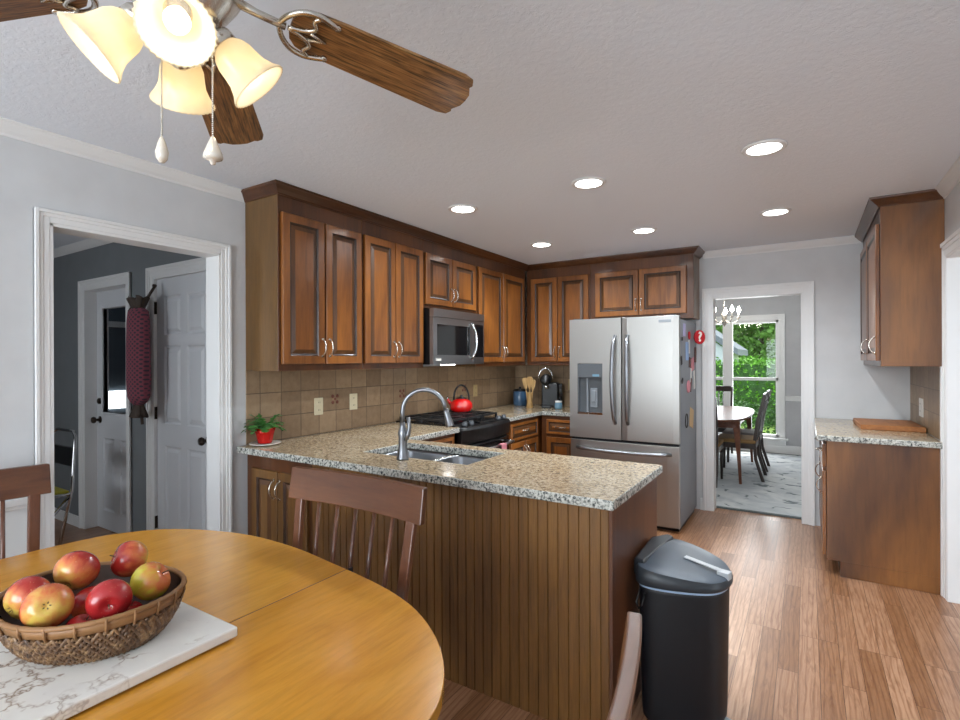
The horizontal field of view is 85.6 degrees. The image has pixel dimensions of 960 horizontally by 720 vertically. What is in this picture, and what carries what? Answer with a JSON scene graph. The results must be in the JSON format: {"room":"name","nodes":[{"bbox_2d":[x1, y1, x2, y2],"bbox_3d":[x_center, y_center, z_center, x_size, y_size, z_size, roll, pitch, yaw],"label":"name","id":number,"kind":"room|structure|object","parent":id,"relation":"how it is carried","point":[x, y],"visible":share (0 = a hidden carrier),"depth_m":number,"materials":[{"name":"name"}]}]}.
{"room":"eat-in kitchen","nodes":[
{"label":"eat-in kitchen","id":0,"kind":"room"},
{"bbox_2d":[0,135,514,557],"bbox_3d":[-1.693,0.216,2.778,0.129,2.440,7.690,0,0,32],"label":"wall","id":1,"kind":"structure","parent":0,"point":[31,175],"depth_m":2.79,"materials":[{"name":"paint"}]},
{"bbox_2d":[0,497,27,511],"bbox_3d":[-2.815,0.618,0.874,0.022,0.045,3.270,0,0,32],"label":"trim","id":2,"kind":"structure","parent":1,"relation":"attached to","point":[14,504],"depth_m":2.20,"materials":[{"name":"white paint"}]},
{"bbox_2d":[0,117,243,201],"bbox_3d":[-2.533,-0.971,1.301,0.053,0.058,4.300,0,0,32],"label":"trim","id":3,"kind":"structure","parent":1,"relation":"attached to","point":[9,128],"depth_m":2.49,"materials":[{"name":"white paint"}]},
{"bbox_2d":[33,207,231,548],"bbox_3d":[-1.751,0.384,2.678,0.148,2.106,0.910,0,0,32],"label":"trim","id":4,"kind":"structure","parent":1,"relation":"attached to","point":[217,255],"depth_m":2.81,"materials":[{"name":"white paint"}]},
{"bbox_2d":[245,194,361,370],"bbox_3d":[-1.083,-0.469,3.301,0.366,1.067,0.659,0,0,32],"label":"upper cabinet","id":5,"kind":"object","parent":1,"relation":"attached to","point":[303,260],"visible":0.97,"depth_m":3.10,"materials":[{"name":"brown wood"}]},
{"bbox_2d":[241,179,704,270],"bbox_3d":[0.087,-0.980,4.450,4.016,0.056,1.555,0,0,-29],"label":"crown molding","id":6,"kind":"structure","parent":5,"relation":"attached to","point":[273,187],"depth_m":3.97,"materials":[{"name":"wood"}]},
{"bbox_2d":[314,397,322,414],"bbox_3d":[-1.111,0.319,3.570,0.009,0.118,0.074,0,0,32],"label":"outlet","id":7,"kind":"object","parent":1,"relation":"attached to","point":[318,402],"visible":1,"depth_m":3.57,"materials":[{"name":"beige plastic"}]},
{"bbox_2d":[350,393,356,409],"bbox_3d":[-0.938,0.309,3.845,0.009,0.118,0.074,0,0,32],"label":"outlet","id":8,"kind":"object","parent":1,"relation":"attached to","point":[353,397],"visible":1,"depth_m":3.84,"materials":[{"name":"beige plastic"}]},
{"bbox_2d":[361,220,422,368],"bbox_3d":[-0.730,-0.471,3.860,0.366,1.067,0.659,0,0,32],"label":"upper cabinet","id":9,"kind":"object","parent":1,"relation":"attached to","point":[392,260],"visible":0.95,"depth_m":3.73,"materials":[{"name":"brown wood"}]},
{"bbox_2d":[331,385,465,403],"bbox_3d":[-0.595,0.277,4.394,0.003,0.070,1.715,0,0,32],"label":"trim","id":10,"kind":"structure","parent":1,"relation":"attached to","point":[400,390],"depth_m":4.28,"materials":[{"name":"orange tile"}]},
{"bbox_2d":[422,239,475,312],"bbox_3d":[-0.351,-0.710,4.461,0.366,0.592,0.758,0,0,32],"label":"upper cabinet","id":11,"kind":"object","parent":1,"relation":"attached to","point":[449,274],"visible":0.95,"depth_m":4.33,"materials":[{"name":"brown wood"}]},
{"bbox_2d":[423,308,483,364],"bbox_3d":[-0.308,-0.181,4.433,0.444,0.447,0.750,0,0,32],"label":"microwave","id":12,"kind":"object","parent":11,"relation":"attached to","point":[450,337],"visible":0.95,"depth_m":4.24,"materials":[{"name":"silver metal"}]},
{"bbox_2d":[448,255,524,366],"bbox_3d":[0.115,-0.474,5.199,0.366,1.067,0.983,0,0,32],"label":"upper cabinet","id":13,"kind":"object","parent":1,"relation":"attached to","point":[500,288],"visible":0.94,"depth_m":5.07,"materials":[{"name":"brown wood"}]},
{"bbox_2d":[54,242,800,531],"bbox_3d":[-0.435,0.212,5.230,8.600,2.440,9.820,0,0,32],"label":"wall","id":14,"kind":"structure","parent":0,"point":[113,258],"depth_m":4.64,"materials":[{"name":"paint"}]},
{"bbox_2d":[55,508,78,526],"bbox_3d":[-3.487,1.398,4.490,2.420,0.090,0.015,0,0,32],"label":"baseboard","id":15,"kind":"structure","parent":14,"relation":"attached to","point":[72,519],"depth_m":4.56,"materials":[{"name":"white paint"}]},
{"bbox_2d":[54,238,112,257],"bbox_3d":[-3.680,-0.967,3.113,3.580,0.058,2.540,0,0,32],"label":"trim","id":16,"kind":"structure","parent":14,"relation":"attached to","point":[89,243],"depth_m":4.42,"materials":[{"name":"white paint"}]},
{"bbox_2d":[78,272,132,531],"bbox_3d":[-3.027,0.383,4.269,0.904,2.117,0.152,0,0,32],"label":"trim","id":17,"kind":"structure","parent":14,"relation":"attached to","point":[88,289],"depth_m":4.43,"materials":[{"name":"white paint"}]},
{"bbox_2d":[91,288,125,532],"bbox_3d":[-3.019,0.424,4.283,0.730,2.025,0.101,0,0,32],"label":"door","id":18,"kind":"structure","parent":14,"relation":"in","point":[111,426],"depth_m":4.39,"materials":[{"name":"paint"}]},
{"bbox_2d":[108,321,125,327],"bbox_3d":[-4.261,-0.449,7.004,0.040,0.070,2.700,0,0,32],"label":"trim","id":19,"kind":"structure","parent":14,"relation":"attached to","point":[110,323],"depth_m":6.50,"materials":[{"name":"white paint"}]},
{"bbox_2d":[109,390,125,408],"bbox_3d":[-4.563,0.497,6.524,0.025,0.220,0.360,0,0,32],"label":"window","id":20,"kind":"structure","parent":14,"relation":"in","point":[117,399],"depth_m":6.51,"materials":[{"name":"white"}]},
{"bbox_2d":[145,257,205,529],"bbox_3d":[-2.046,0.379,3.650,0.904,2.117,0.152,0,0,32],"label":"trim","id":21,"kind":"structure","parent":14,"relation":"attached to","point":[152,274],"depth_m":3.80,"materials":[{"name":"white paint"}]},
{"bbox_2d":[154,272,206,529],"bbox_3d":[-2.080,0.420,3.607,0.741,2.025,0.101,0,0,32],"label":"door","id":22,"kind":"structure","parent":14,"relation":"in","point":[180,306],"depth_m":3.63,"materials":[{"name":"paint"}]},
{"bbox_2d":[716,320,778,437],"bbox_3d":[3.903,0.285,8.233,1.470,1.780,0.070,0,0,32],"label":"window","id":23,"kind":"structure","parent":14,"relation":"in","point":[727,378],"depth_m":8.15,"materials":[{"name":"white paint"}]},
{"bbox_2d":[716,314,785,438],"bbox_3d":[3.873,0.263,8.186,1.640,1.905,0.022,0,0,32],"label":"trim","id":24,"kind":"structure","parent":14,"relation":"attached to","point":[781,317],"depth_m":7.78,"materials":[{"name":"white paint"}]},
{"bbox_2d":[718,434,787,445],"bbox_3d":[3.872,1.233,8.160,1.690,0.105,0.070,0,0,32],"label":"trim","id":25,"kind":"structure","parent":14,"relation":"attached to","point":[770,441],"depth_m":7.80,"materials":[{"name":"white paint"}]},
{"bbox_2d":[730,444,800,454],"bbox_3d":[3.655,1.351,8.330,4.800,0.130,0.015,0,0,32],"label":"baseboard","id":26,"kind":"structure","parent":14,"relation":"attached to","point":[794,450],"depth_m":7.77,"materials":[{"name":"white paint"}]},
{"bbox_2d":[785,396,800,400],"bbox_3d":[5.123,0.573,7.396,1.315,0.075,0.025,0,0,32],"label":"trim","id":27,"kind":"structure","parent":14,"relation":"attached to","point":[787,398],"depth_m":7.69,"materials":[{"name":"white paint"}]},
{"bbox_3d":[-2.354,-0.536,3.741,0.024,0.024,0.024,0,0,32],"label":"wall hook","id":28,"kind":"object","parent":14,"relation":"attached to","visible":0},
{"bbox_2d":[126,285,156,424],"bbox_3d":[-2.439,-0.042,3.697,0.245,1.001,0.142,0,0,13],"label":"holder","id":29,"kind":"object","parent":28,"relation":"hanging from","point":[138,342],"visible":1,"depth_m":3.63,"materials":[{"name":"red fabric"}]},
{"bbox_2d":[0,0,959,271],"bbox_3d":[0.184,-1.061,3.783,11.400,0.100,11.800,0,0,32],"label":"ceiling","id":30,"kind":"structure","parent":0,"point":[660,101],"depth_m":2.13,"materials":[{"name":"white paint"}]},
{"bbox_2d":[0,0,472,164],"bbox_3d":[-0.569,-0.696,0.980,1.240,0.623,1.256,0,0,32],"label":"ceiling fan","id":31,"kind":"object","parent":30,"relation":"hanging from","point":[209,72],"visible":1,"depth_m":1.08,"materials":[{"name":"brown wood"}]},
{"bbox_2d":[448,204,477,213],"bbox_3d":[-0.114,-1.004,3.451,0.196,0.009,0.196,0,0,32],"label":"recessed light","id":32,"kind":"object","parent":30,"relation":"in","point":[459,208],"visible":1,"depth_m":3.44,"materials":[{"name":"white"}]},
{"bbox_2d":[452,206,473,212],"bbox_3d":[-0.114,-1.004,3.451,0.148,0.001,0.148,0,0,32],"label":"diffuser","id":33,"kind":"object","parent":32,"relation":"attached to","point":[455,209],"depth_m":3.46,"materials":[{"name":"white"}]},
{"bbox_2d":[530,242,552,247],"bbox_3d":[0.538,-1.007,4.530,0.196,0.009,0.196,0,0,32],"label":"recessed light","id":34,"kind":"object","parent":30,"relation":"in","point":[536,244],"visible":1,"depth_m":4.52,"materials":[{"name":"white"}]},
{"bbox_2d":[533,243,549,246],"bbox_3d":[0.538,-1.007,4.530,0.148,0.001,0.148,0,0,32],"label":"diffuser","id":35,"kind":"object","parent":34,"relation":"attached to","point":[534,244],"depth_m":4.53,"materials":[{"name":"white"}]},
{"bbox_2d":[571,177,605,188],"bbox_3d":[0.619,-1.007,2.954,0.196,0.009,0.196,0,0,32],"label":"recessed light","id":36,"kind":"object","parent":30,"relation":"in","point":[584,182],"visible":1,"depth_m":2.94,"materials":[{"name":"white"}]},
{"bbox_2d":[575,179,601,187],"bbox_3d":[0.619,-1.007,2.954,0.148,0.001,0.148,0,0,32],"label":"diffuser","id":37,"kind":"object","parent":36,"relation":"attached to","point":[579,183],"depth_m":2.96,"materials":[{"name":"white"}]},
{"bbox_2d":[631,227,656,233],"bbox_3d":[1.281,-1.009,4.049,0.196,0.009,0.196,0,0,32],"label":"recessed light","id":38,"kind":"object","parent":30,"relation":"in","point":[643,230],"visible":1,"depth_m":4.04,"materials":[{"name":"white"}]},
{"bbox_2d":[634,229,653,232],"bbox_3d":[1.281,-1.009,4.049,0.148,0.001,0.148,0,0,32],"label":"diffuser","id":39,"kind":"object","parent":38,"relation":"attached to","point":[635,230],"depth_m":4.04,"materials":[{"name":"white"}]},
{"bbox_2d":[716,300,740,326],"bbox_3d":[3.121,-0.722,6.619,0.379,0.600,0.367,0,0,32],"label":"chandelier","id":40,"kind":"object","parent":30,"relation":"hanging from","point":[724,321],"visible":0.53,"depth_m":6.58,"materials":[{"name":"white glass"}]},
{"bbox_2d":[741,139,787,156],"bbox_3d":[1.358,-1.010,2.475,0.196,0.009,0.196,0,0,32],"label":"recessed light","id":41,"kind":"object","parent":30,"relation":"in","point":[771,146],"visible":1,"depth_m":2.46,"materials":[{"name":"white paint"}]},
{"bbox_2d":[747,143,781,154],"bbox_3d":[1.358,-1.010,2.475,0.148,0.001,0.148,0,0,32],"label":"diffuser","id":42,"kind":"object","parent":41,"relation":"attached to","point":[754,148],"depth_m":2.47,"materials":[{"name":"white"}]},
{"bbox_2d":[759,208,791,216],"bbox_3d":[2.027,-1.012,3.555,0.196,0.009,0.196,0,0,32],"label":"recessed light","id":43,"kind":"object","parent":30,"relation":"in","point":[776,211],"visible":1,"depth_m":3.55,"materials":[{"name":"white"}]},
{"bbox_2d":[763,210,787,215],"bbox_3d":[2.027,-1.012,3.555,0.148,0.001,0.148,0,0,32],"label":"diffuser","id":44,"kind":"object","parent":43,"relation":"attached to","point":[767,212],"depth_m":3.56,"materials":[{"name":"white"}]},
{"bbox_2d":[55,508,959,719],"bbox_3d":[0.194,1.479,3.783,11.400,0.100,11.800,0,0,32],"label":"floor","id":45,"kind":"structure","parent":0,"point":[807,641],"depth_m":2.66,"materials":[{"name":"brown wood"}]},
{"bbox_2d":[0,463,50,558],"bbox_3d":[-1.766,0.932,1.738,0.516,1.012,0.660,0,0,32],"label":"dining chair","id":46,"kind":"object","parent":45,"relation":"on","point":[31,481],"visible":0.42,"depth_m":2.06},
{"bbox_2d":[54,427,76,544],"bbox_3d":[-3.226,0.983,3.725,0.422,0.933,0.429,0,0,32],"label":"folding chair","id":47,"kind":"object","parent":45,"relation":"on","point":[65,455],"visible":0.52,"depth_m":3.77,"materials":[{"name":"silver metal"}]},
{"bbox_2d":[0,529,444,719],"bbox_3d":[-0.891,1.058,1.346,1.755,0.750,1.158,0,0,32],"label":"dining table","id":48,"kind":"object","parent":45,"relation":"on","point":[316,638],"visible":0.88,"depth_m":1.25,"materials":[{"name":"brown wood"}]},
{"bbox_2d":[0,592,236,719],"bbox_3d":[-1.043,0.669,1.257,0.750,0.030,0.500,0,0,32],"label":"marble board","id":49,"kind":"object","parent":48,"relation":"on","point":[28,691],"visible":0.49,"depth_m":1.09,"materials":[{"name":"white stone"}]},
{"bbox_2d":[0,561,186,665],"bbox_3d":[-0.923,0.597,1.241,0.429,0.114,0.354,0,0,30],"label":"fruit basket","id":50,"kind":"object","parent":49,"relation":"on","point":[106,637],"visible":0.63,"depth_m":1.11,"materials":[{"name":"wicker"}]},
{"bbox_2d":[3,575,52,619],"bbox_3d":[-1.025,0.540,1.180,0.091,0.094,0.092,0,0,-30],"label":"apple","id":51,"kind":"object","parent":50,"relation":"in","point":[16,593],"visible":0.65,"depth_m":1.15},
{"bbox_2d":[19,583,74,626],"bbox_3d":[-0.946,0.539,1.133,0.094,0.094,0.090,0,0,-36],"label":"apple","id":52,"kind":"object","parent":50,"relation":"in","point":[51,604],"visible":0.97,"depth_m":1.11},
{"bbox_2d":[53,551,100,589],"bbox_3d":[-0.988,0.515,1.270,0.094,0.093,0.091,0,0,-26],"label":"apple","id":53,"kind":"object","parent":50,"relation":"in","point":[76,570],"visible":0.95,"depth_m":1.24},
{"bbox_2d":[65,614,93,624],"bbox_3d":[-0.885,0.601,1.152,0.071,0.067,0.072,0,0,-35],"label":"apple","id":54,"kind":"object","parent":50,"relation":"in","point":[80,618],"visible":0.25,"depth_m":1.14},
{"bbox_2d":[71,586,93,616],"bbox_3d":[-0.925,0.581,1.238,0.088,0.083,0.088,0,0,-32],"label":"apple","id":55,"kind":"object","parent":50,"relation":"in","point":[80,597],"visible":0.15,"depth_m":1.20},
{"bbox_2d":[85,579,132,619],"bbox_3d":[-0.837,0.541,1.170,0.085,0.089,0.086,0,0,16],"label":"apple","id":56,"kind":"object","parent":50,"relation":"in","point":[110,597],"visible":0.92,"depth_m":1.15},
{"bbox_2d":[109,541,148,577],"bbox_3d":[-0.926,0.525,1.368,0.085,0.091,0.092,0,0,-26],"label":"apple","id":57,"kind":"object","parent":50,"relation":"in","point":[129,555],"visible":0.88,"depth_m":1.34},
{"bbox_2d":[125,600,142,611],"bbox_3d":[-0.828,0.600,1.222,0.066,0.063,0.066,0,0,-32],"label":"apple","id":58,"kind":"object","parent":50,"relation":"in","point":[134,604],"visible":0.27,"depth_m":1.22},
{"bbox_2d":[130,562,170,599],"bbox_3d":[-0.805,0.540,1.267,0.086,0.088,0.089,0,0,-43],"label":"apple","id":59,"kind":"object","parent":50,"relation":"in","point":[150,580],"visible":0.98,"depth_m":1.24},
{"bbox_2d":[289,466,427,601],"bbox_3d":[-0.570,0.927,1.691,0.660,1.012,0.516,0,0,32],"label":"dining chair","id":60,"kind":"object","parent":45,"relation":"on","point":[394,499],"visible":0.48,"depth_m":1.85,"materials":[{"name":"wood"}]},
{"bbox_2d":[422,434,454,443],"bbox_3d":[-0.584,0.990,3.774,0.657,0.885,0.632,0,0,32],"label":"base cabinet","id":61,"kind":"object","parent":45,"relation":"on","point":[450,438],"visible":0.03,"depth_m":3.77,"materials":[{"name":"brown wood"}]},
{"bbox_2d":[247,454,656,719],"bbox_3d":[-0.288,0.989,2.770,2.230,0.885,0.723,0,0,32],"label":"base cabinet","id":62,"kind":"object","parent":45,"relation":"on","point":[526,603],"visible":0.59,"depth_m":2.16,"materials":[{"name":"brown wood"}]},
{"bbox_2d":[237,422,661,510],"bbox_3d":[-0.111,0.524,3.037,2.263,0.038,1.385,0,0,32],"label":"countertop","id":63,"kind":"structure","parent":62,"relation":"on","point":[604,484],"depth_m":2.49,"materials":[{"name":"stone"}]},
{"bbox_2d":[249,440,280,445],"bbox_3d":[-1.294,0.503,3.118,0.184,0.013,0.184,0,0,32],"label":"plate","id":64,"kind":"object","parent":63,"relation":"on","point":[274,442],"visible":0.79,"depth_m":3.10,"materials":[{"name":"white ceramic"}]},
{"bbox_2d":[241,413,284,443],"bbox_3d":[-1.286,0.410,3.111,0.244,0.178,0.246,0,0,32],"label":"potted plant","id":65,"kind":"object","parent":64,"relation":"on","point":[264,431],"visible":1,"depth_m":3.08,"materials":[{"name":"green plant"}]},
{"bbox_2d":[397,388,453,460],"bbox_3d":[-0.279,0.323,2.631,0.294,0.366,0.062,0,0,4],"label":"faucet","id":66,"kind":"object","parent":63,"relation":"on","point":[403,434],"visible":1,"depth_m":2.62,"materials":[{"name":"metal"}]},
{"bbox_2d":[384,449,487,464],"bbox_3d":[-0.256,0.637,2.841,0.730,0.187,0.410,0,0,32],"label":"sink","id":67,"kind":"object","parent":63,"relation":"in","point":[412,453],"visible":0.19,"depth_m":3.02,"materials":[{"name":"metal"}]},
{"bbox_2d":[396,409,514,448],"bbox_3d":[-0.166,0.936,4.351,0.758,0.950,0.753,0,0,32],"label":"stove","id":68,"kind":"object","parent":45,"relation":"on","point":[477,428],"visible":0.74,"depth_m":4.18,"materials":[{"name":"black metal"}]},
{"bbox_2d":[396,415,495,426],"bbox_3d":[-0.250,0.513,4.402,0.565,0.036,0.747,0,0,32],"label":"cooktop","id":69,"kind":"object","parent":68,"relation":"in","point":[413,421],"depth_m":4.17,"materials":[{"name":"black metal"}]},
{"bbox_2d":[446,384,472,411],"bbox_3d":[-0.169,0.338,4.643,0.207,0.244,0.211,0,0,-44],"label":"kettle","id":70,"kind":"object","parent":68,"relation":"on","point":[460,404],"visible":1,"depth_m":4.58,"materials":[{"name":"red metal"}]},
{"bbox_2d":[455,433,514,448],"bbox_3d":[-0.164,0.971,4.349,0.753,0.880,0.753,0,0,32],"label":"oven","id":71,"kind":"object","parent":68,"relation":"in","point":[491,440],"depth_m":4.11,"materials":[{"name":"black metal"}]},
{"bbox_2d":[507,415,541,452],"bbox_3d":[0.351,0.986,5.256,0.657,0.885,1.290,0,0,32],"label":"base cabinet","id":72,"kind":"object","parent":45,"relation":"on","point":[526,433],"visible":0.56,"depth_m":4.86,"materials":[{"name":"brown wood"}]},
{"bbox_2d":[471,404,569,421],"bbox_3d":[0.493,0.522,5.161,1.018,0.038,1.303,0,0,32],"label":"countertop","id":73,"kind":"structure","parent":72,"relation":"on","point":[513,413],"depth_m":5.07,"materials":[{"name":"stone"}]},
{"bbox_2d":[513,387,526,405],"bbox_3d":[0.445,0.399,5.751,0.152,0.208,0.152,0,0,32],"label":"canister","id":74,"kind":"object","parent":73,"relation":"on","point":[519,395],"visible":0.94,"depth_m":5.69,"materials":[{"name":"blue ceramic"}]},
{"bbox_2d":[526,392,532,407],"bbox_3d":[0.524,0.423,5.465,0.068,0.160,0.067,0,0,32],"label":"utensil holder","id":75,"kind":"object","parent":73,"relation":"on","point":[529,395],"visible":1,"depth_m":5.44,"materials":[{"name":"brown wood"}]},
{"bbox_2d":[527,377,532,392],"bbox_3d":[0.524,0.328,5.464,0.068,0.304,0.011,0,0,32],"label":"wooden utensil","id":76,"kind":"object","parent":75,"relation":"in","point":[529,379],"visible":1,"depth_m":5.46,"materials":[{"name":"brown wood"}]},
{"bbox_2d":[538,368,562,407],"bbox_3d":[0.755,0.291,5.546,0.254,0.422,0.310,0,0,10],"label":"coffee maker","id":77,"kind":"object","parent":73,"relation":"on","point":[552,392],"visible":0.94,"depth_m":5.50,"materials":[{"name":"black plastic"}]},
{"bbox_2d":[555,400,561,408],"bbox_3d":[0.807,0.459,5.322,0.080,0.086,0.080,0,0,32],"label":"jar","id":78,"kind":"object","parent":73,"relation":"on","point":[558,404],"visible":1,"depth_m":5.29,"materials":[{"name":"blue glass"}]},
{"bbox_2d":[542,415,571,455],"bbox_3d":[0.926,0.984,5.250,0.385,0.885,0.697,0,0,32],"label":"base cabinet","id":79,"kind":"object","parent":45,"relation":"on","point":[556,438],"visible":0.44,"depth_m":5.01,"materials":[{"name":"brown wood"}]},
{"bbox_2d":[606,612,641,719],"bbox_3d":[-0.083,0.925,0.664,0.516,1.012,0.660,0,0,27],"label":"dining chair","id":80,"kind":"object","parent":45,"relation":"on","point":[621,707],"visible":1,"depth_m":0.70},
{"bbox_2d":[570,314,696,531],"bbox_3d":[1.408,0.526,4.762,0.945,1.798,0.886,0,0,32],"label":"refrigerator","id":81,"kind":"object","parent":45,"relation":"on","point":[630,402],"visible":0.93,"depth_m":4.41,"materials":[{"name":"silver metal"}]},
{"bbox_2d":[689,407,693,427],"bbox_3d":[1.909,0.523,4.673,0.003,0.206,0.206,0,0,32],"label":"paper tag","id":82,"kind":"object","parent":81,"relation":"attached to","point":[691,409],"visible":1,"depth_m":4.66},
{"bbox_2d":[694,330,704,343],"bbox_3d":[2.014,-0.210,4.752,0.108,0.130,0.017,0,0,-10],"label":"magnet","id":83,"kind":"object","parent":81,"relation":"attached to","point":[699,336],"visible":1,"depth_m":4.74,"materials":[{"name":"red plastic"}]},
{"bbox_2d":[634,534,732,719],"bbox_3d":[0.858,1.114,2.140,0.364,0.626,0.479,0,0,32],"label":"trash can","id":84,"kind":"object","parent":45,"relation":"on","point":[684,588],"visible":1,"depth_m":1.99,"materials":[{"name":"black plastic"}]},
{"bbox_2d":[716,449,801,519],"bbox_3d":[3.010,1.413,6.606,3.850,0.012,3.540,0,0,32],"label":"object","id":85,"kind":"object","parent":45,"relation":"on","point":[779,495],"visible":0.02,"depth_m":5.72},
{"bbox_2d":[716,397,723,487],"bbox_3d":[2.548,0.901,6.017,0.460,1.010,0.547,0,0,32],"label":"dining chair","id":86,"kind":"object","parent":85,"relation":"on","point":[719,442],"visible":0.32,"depth_m":5.76,"materials":[{"name":"black wood"}]},
{"bbox_2d":[716,386,732,453],"bbox_3d":[3.481,0.898,7.683,0.460,1.010,0.547,0,0,32],"label":"dining chair","id":87,"kind":"object","parent":85,"relation":"on","point":[718,388],"visible":0.18,"depth_m":7.79,"materials":[{"name":"black wood"}]},
{"bbox_2d":[717,406,753,483],"bbox_3d":[2.887,1.036,6.778,1.200,0.737,1.960,0,0,32],"label":"dining table","id":88,"kind":"object","parent":85,"relation":"on","point":[728,416],"visible":0.49,"depth_m":6.01,"materials":[{"name":"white wood"}]},
{"bbox_2d":[718,392,768,481],"bbox_3d":[3.166,0.899,6.258,0.547,1.010,0.460,0,0,32],"label":"dining chair","id":89,"kind":"object","parent":85,"relation":"on","point":[747,441],"visible":0.82,"depth_m":6.07,"materials":[{"name":"black wood"}]},
{"bbox_2d":[718,433,758,443],"bbox_3d":[3.120,0.952,6.287,0.440,0.045,0.460,0,0,32],"label":"cushion","id":90,"kind":"object","parent":89,"relation":"on","point":[728,438],"depth_m":6.14,"materials":[{"name":"beige fabric"}]},
{"bbox_2d":[722,390,771,471],"bbox_3d":[3.507,0.898,6.800,0.547,1.010,0.460,0,0,32],"label":"dining chair","id":91,"kind":"object","parent":85,"relation":"on","point":[727,430],"visible":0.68,"depth_m":6.75,"materials":[{"name":"black wood"}]},
{"bbox_2d":[722,428,762,436],"bbox_3d":[3.462,0.950,6.828,0.440,0.045,0.460,0,0,32],"label":"cushion","id":92,"kind":"object","parent":91,"relation":"on","point":[728,430],"depth_m":6.72,"materials":[{"name":"grey fabric"}]},
{"bbox_2d":[814,438,939,594],"bbox_3d":[2.828,0.977,3.775,0.651,0.885,1.140,0,0,32],"label":"base cabinet","id":93,"kind":"object","parent":45,"relation":"on","point":[879,505],"visible":0.82,"depth_m":3.28,"materials":[{"name":"brown wood"}]},
{"bbox_2d":[814,418,941,448],"bbox_3d":[2.819,0.513,3.771,0.638,0.038,1.185,0,0,32],"label":"countertop","id":94,"kind":"structure","parent":93,"relation":"on","point":[826,429],"depth_m":3.40,"materials":[{"name":"stone"}]},
{"bbox_2d":[853,418,925,432],"bbox_3d":[2.987,0.475,3.804,0.360,0.036,0.480,0,0,30],"label":"cutting board","id":95,"kind":"object","parent":94,"relation":"on","point":[862,423],"visible":1,"depth_m":3.67,"materials":[{"name":"brown wood"}]},
{"bbox_2d":[515,243,909,525],"bbox_3d":[1.941,0.203,5.097,3.800,2.440,0.129,0,0,32],"label":"wall","id":96,"kind":"structure","parent":0,"point":[845,387],"depth_m":4.40,"materials":[{"name":"paint"}]},
{"bbox_2d":[527,264,590,365],"bbox_3d":[0.874,-0.477,5.485,0.715,1.067,0.366,0,0,32],"label":"upper cabinet","id":97,"kind":"object","parent":96,"relation":"attached to","point":[556,297],"visible":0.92,"depth_m":5.38,"materials":[{"name":"brown wood"}]},
{"bbox_2d":[591,254,699,319],"bbox_3d":[1.585,-0.697,5.036,0.965,0.632,0.366,0,0,32],"label":"upper cabinet","id":98,"kind":"object","parent":96,"relation":"attached to","point":[668,285],"visible":0.97,"depth_m":4.89,"materials":[{"name":"brown wood"}]},
{"bbox_2d":[702,281,814,525],"bbox_3d":[2.521,0.373,4.728,0.895,2.095,0.150,0,0,32],"label":"trim","id":99,"kind":"structure","parent":96,"relation":"attached to","point":[805,289],"depth_m":4.63,"materials":[{"name":"white paint"}]},
{"bbox_2d":[703,235,862,258],"bbox_3d":[2.620,-0.991,4.569,1.220,0.058,0.053,0,0,32],"label":"trim","id":100,"kind":"structure","parent":96,"relation":"attached to","point":[845,240],"depth_m":4.54,"materials":[{"name":"white paint"}]},
{"bbox_2d":[910,182,959,440],"bbox_3d":[1.411,0.205,0.819,0.129,2.440,7.690,0,0,32],"label":"wall","id":101,"kind":"structure","parent":0,"point":[924,381],"depth_m":3.38,"materials":[{"name":"beige stone"}]},
{"bbox_2d":[855,189,944,366],"bbox_3d":[2.922,-0.490,3.666,0.366,1.058,1.223,0,0,32],"label":"upper cabinet","id":102,"kind":"object","parent":101,"relation":"attached to","point":[901,254],"depth_m":3.20,"materials":[{"name":"brown wood"}]},
{"bbox_2d":[919,398,923,416],"bbox_3d":[3.143,0.338,3.693,0.009,0.130,0.140,0,0,32],"label":"outlet","id":103,"kind":"object","parent":101,"relation":"attached to","point":[921,401],"visible":1,"depth_m":3.67,"materials":[{"name":"white plastic"}]},
{"bbox_2d":[935,156,959,198],"bbox_3d":[1.025,-0.985,0.368,0.053,0.058,6.520,0,0,32],"label":"trim","id":104,"kind":"structure","parent":101,"relation":"attached to","point":[951,178],"depth_m":2.86,"materials":[{"name":"white paint"}]},
{"bbox_2d":[940,228,959,603],"bbox_3d":[2.252,0.364,2.154,0.152,2.115,2.215,0,0,32],"label":"trim","id":105,"kind":"structure","parent":101,"relation":"attached to","point":[950,368],"depth_m":3.03,"materials":[{"name":"white paint"}]},
{"label":"outside","id":106,"kind":"structure","parent":0,"visible":0},
{"bbox_2d":[740,423,775,433],"bbox_3d":[24.063,1.663,43.470,80.000,0.050,80.800,0,0,32],"label":"ground","id":107,"kind":"structure","parent":106,"point":[769,429],"depth_m":12.89,"materials":[{"name":"green plant"}]},
{"bbox_2d":[716,330,747,361],"bbox_3d":[6.987,-0.247,19.240,5.000,3.900,3.400,0,0,32],"label":"house","id":108,"kind":"structure","parent":107,"relation":"on","point":[738,350],"depth_m":16.97,"materials":[{"name":"white"}]},
{"bbox_2d":[716,355,775,424],"bbox_3d":[6.109,0.722,15.047,14.110,2.317,1.918,0,0,32],"label":"hedge","id":109,"kind":"object","parent":107,"relation":"on","point":[752,390],"visible":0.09,"depth_m":13.78,"materials":[{"name":"green plant"}]},
{"bbox_2d":[716,323,775,363],"bbox_3d":[13.143,-2.217,23.801,7.444,7.792,6.327,0,0,19],"label":"tree","id":110,"kind":"object","parent":107,"relation":"on","point":[766,348],"visible":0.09,"depth_m":22.64,"materials":[{"name":"green plant"}]},
{"bbox_2d":[716,325,775,358],"bbox_3d":[19.760,-3.964,37.216,12.213,11.236,10.014,0,0,32],"label":"tree","id":111,"kind":"object","parent":107,"relation":"on","point":[752,342],"visible":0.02,"depth_m":35.50,"materials":[{"name":"green plant"}]},
{"bbox_2d":[717,391,775,433],"bbox_3d":[4.955,1.317,9.751,2.211,1.437,1.168,0,0,37],"label":"shrub","id":112,"kind":"object","parent":107,"relation":"on","point":[771,419],"visible":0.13,"depth_m":9.58,"materials":[{"name":"green plant"}]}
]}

